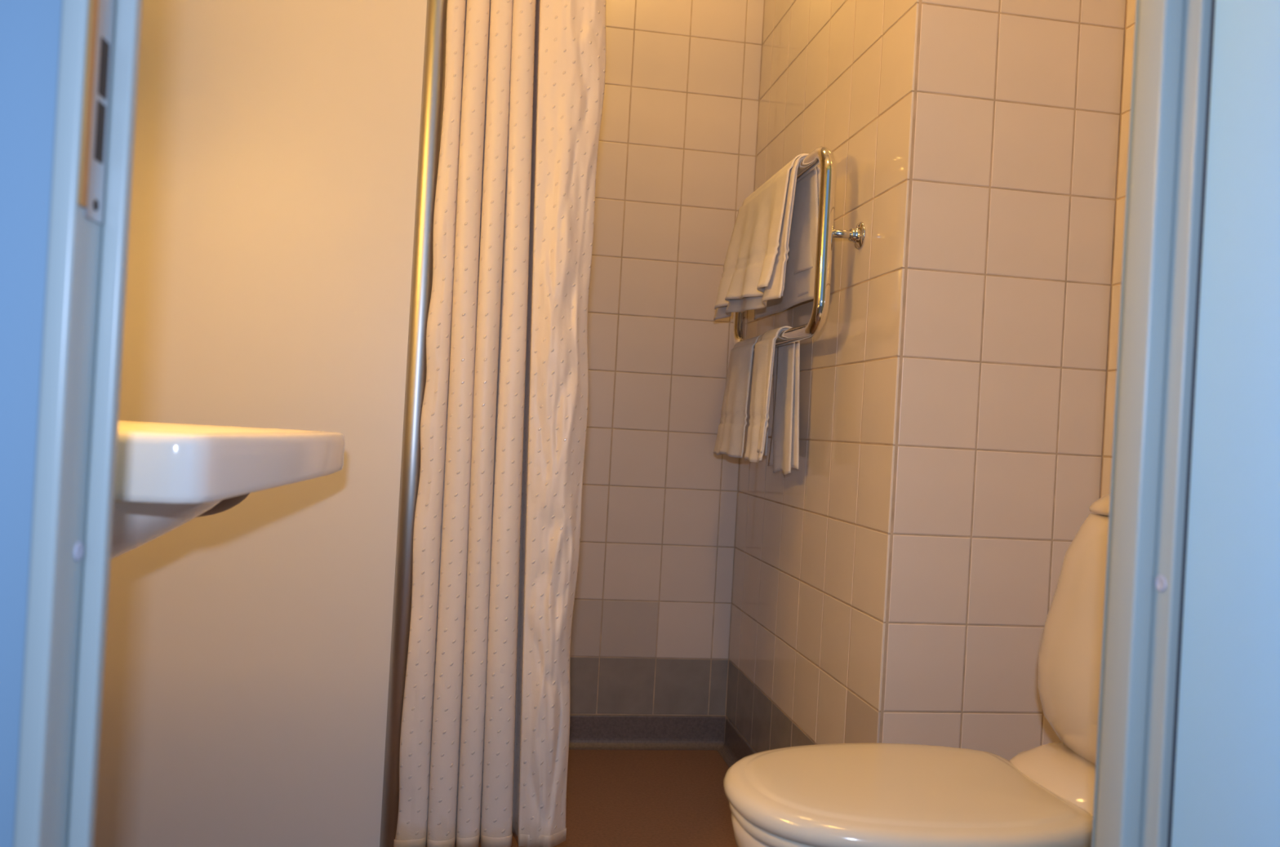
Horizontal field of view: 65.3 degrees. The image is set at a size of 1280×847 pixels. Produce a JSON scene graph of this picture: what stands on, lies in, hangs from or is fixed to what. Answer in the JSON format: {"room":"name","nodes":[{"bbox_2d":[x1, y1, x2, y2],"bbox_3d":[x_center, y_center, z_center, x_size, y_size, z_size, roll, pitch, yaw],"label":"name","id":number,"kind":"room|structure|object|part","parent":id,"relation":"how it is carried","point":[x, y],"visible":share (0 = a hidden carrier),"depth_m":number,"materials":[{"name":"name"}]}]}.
{"room":"bathroom","nodes":[
{"label":"bathroom","id":0,"kind":"room"},
{"bbox_2d":[93,0,426,846],"bbox_3d":[-0.634,-0.355,1.632,0.542,2.333,0.026,3,0,-9],"label":"wall partition","id":1,"kind":"structure","parent":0,"point":[248,644],"depth_m":1.62,"materials":[{"name":"white paint"}]},
{"bbox_2d":[0,0,1140,846],"bbox_3d":[-0.085,-0.462,0.697,4.000,2.600,0.112,3,0,-9],"label":"wall","id":2,"kind":"structure","parent":0,"point":[30,29],"depth_m":0.60,"materials":[{"name":"blue paint"}]},
{"bbox_2d":[13,0,1215,846],"bbox_3d":[0.032,-0.188,0.696,0.777,2.064,0.094,3,0,-9],"label":"door frame","id":3,"kind":"structure","parent":2,"relation":"attached to","point":[83,329],"depth_m":0.64,"materials":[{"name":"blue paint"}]},
{"bbox_3d":[-0.331,-0.228,0.617,0.002,0.206,0.026,3,0,-9],"label":"strike plate","id":4,"kind":"part","parent":3,"relation":"part of","materials":[{"name":"silver metal"}]},
{"bbox_2d":[1171,0,1279,846],"bbox_3d":[0.473,-0.160,0.360,0.111,2.038,0.749,3,0,-11],"label":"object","id":5,"kind":"structure","parent":2,"relation":"in","point":[1227,785],"depth_m":0.68,"materials":[{"name":"blue paint"}]},
{"bbox_2d":[479,750,737,846],"bbox_3d":[-0.139,0.886,0.564,4.000,0.100,4.350,3,0,-9],"label":"floor","id":6,"kind":"structure","parent":0,"point":[615,798],"depth_m":2.26,"materials":[{"name":"brown plastic"}]},
{"bbox_2d":[379,0,447,846],"bbox_3d":[-0.358,-0.339,1.673,0.060,2.331,0.060,3,0,-9],"label":"post","id":7,"kind":"object","parent":6,"relation":"on","point":[434,55],"visible":0.76,"depth_m":1.65,"materials":[{"name":"grey metal"}]},
{"bbox_2d":[723,493,1110,846],"bbox_3d":[0.478,0.468,1.244,0.757,0.808,0.368,3,0,-9],"label":"toilet","id":8,"kind":"object","parent":6,"relation":"on","point":[834,795],"visible":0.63,"depth_m":1.21,"materials":[{"name":"white ceramic"}]},
{"bbox_3d":[0.353,0.675,1.225,0.505,0.380,0.324,3,0,-9],"label":"bowl","id":9,"kind":"part","parent":8,"relation":"part of","materials":[{"name":"beige ceramic"}]},
{"bbox_3d":[0.309,0.474,1.218,0.401,0.016,0.318,3,0,-9],"label":"seat","id":10,"kind":"part","parent":8,"relation":"part of","materials":[{"name":"beige plastic"}]},
{"bbox_3d":[0.310,0.447,1.218,0.417,0.035,0.334,3,0,-9],"label":"lid","id":11,"kind":"part","parent":8,"relation":"part of","materials":[{"name":"beige plastic"}]},
{"bbox_3d":[0.692,0.105,1.277,0.160,0.042,0.272,3,0,-9],"label":"cistern lid","id":12,"kind":"part","parent":8,"relation":"part of","materials":[{"name":"beige ceramic"}]},
{"bbox_2d":[569,0,764,740],"bbox_3d":[-0.197,-0.327,2.676,1.934,2.335,0.150,3,0,-9],"label":"wall","id":13,"kind":"structure","parent":0,"point":[677,153],"depth_m":2.64,"materials":[{"name":"tile"}]},
{"bbox_2d":[568,715,725,750],"bbox_3d":[-0.436,0.787,2.554,1.346,0.084,0.025,3,0,-9],"label":"baseboard","id":14,"kind":"structure","parent":13,"relation":"attached to","point":[587,732],"depth_m":2.63,"materials":[{"name":"tile"}]},
{"bbox_2d":[724,0,919,753],"bbox_3d":[0.381,-0.297,2.186,0.030,2.335,1.002,3,0,-9],"label":"wall","id":15,"kind":"structure","parent":0,"point":[812,545],"depth_m":1.99,"materials":[{"name":"tile"}]},
{"bbox_2d":[716,718,755,768],"bbox_3d":[0.294,0.825,2.165,0.025,0.084,0.982,3,0,-9],"label":"baseboard","id":16,"kind":"structure","parent":15,"relation":"attached to","point":[735,748],"depth_m":2.56,"materials":[{"name":"tile"}]},
{"bbox_2d":[733,146,865,352],"bbox_3d":[0.327,-0.348,2.178,0.086,0.369,0.652,3,0,-9],"label":"towel rail","id":17,"kind":"object","parent":15,"relation":"attached to","point":[824,157],"visible":0.69,"depth_m":1.87,"materials":[{"name":"silver metal"}]},
{"bbox_2d":[713,325,799,475],"bbox_3d":[0.253,-0.049,2.267,0.097,0.311,0.393,3,0,-11],"label":"hand towel","id":18,"kind":"object","parent":17,"relation":"hanging from","point":[748,389],"visible":0.94,"depth_m":2.16,"materials":[{"name":"fabric"}]},
{"bbox_2d":[713,153,820,319],"bbox_3d":[0.272,-0.395,2.207,0.140,0.306,0.463,3,0,-9],"label":"bath towel","id":19,"kind":"object","parent":17,"relation":"hanging from","point":[769,268],"visible":0.96,"depth_m":2.12,"materials":[{"name":"fabric"}]},
{"bbox_3d":[0.384,-0.357,1.883,0.060,0.016,0.016,3,0,-9],"label":"stem","id":20,"kind":"part","parent":17,"relation":"part of","materials":[{"name":"silver metal"}]},
{"bbox_3d":[0.098,-1.279,1.731,0.778,0.054,0.054,3,0,-9],"label":"curtain rod","id":21,"kind":"object","parent":15,"relation":"attached to","visible":0},
{"bbox_2d":[393,0,606,846],"bbox_3d":[-0.211,-0.300,1.677,0.284,2.025,0.069,3,0,-9],"label":"shower curtain","id":22,"kind":"object","parent":21,"relation":"hanging from","point":[484,752],"visible":1,"depth_m":1.65,"materials":[{"name":"white fabric"}]},
{"bbox_2d":[879,0,1126,760],"bbox_3d":[0.609,-0.284,2.221,0.483,2.335,1.003,3,0,-9],"label":"wall pillar","id":23,"kind":"structure","parent":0,"point":[1013,179],"depth_m":1.72,"materials":[{"name":"tile"}]},
{"bbox_2d":[1100,0,1136,497],"bbox_3d":[0.951,-0.269,1.344,0.120,2.335,0.839,3,0,-9],"label":"wall","id":24,"kind":"structure","parent":0,"point":[1131,4],"depth_m":1.74,"materials":[{"name":"tile"}]},
{"bbox_3d":[-0.955,-0.373,1.548,0.120,2.335,1.841,3,0,-9],"label":"wall","id":25,"kind":"structure","parent":0,"visible":0},
{"bbox_2d":[110,420,345,559],"bbox_3d":[-0.591,0.134,1.038,0.493,0.272,0.435,3,0,-9],"label":"washbasin","id":26,"kind":"object","parent":25,"relation":"attached to","point":[168,476],"visible":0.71,"depth_m":0.96,"materials":[{"name":"white ceramic"}]},
{"bbox_2d":[114,420,345,504],"bbox_3d":[-0.585,0.034,1.039,0.493,0.070,0.435,3,0,-9],"label":"basin","id":27,"kind":"object","parent":26,"relation":"in","point":[157,463],"depth_m":0.91,"materials":[{"name":"white ceramic"}]}
]}

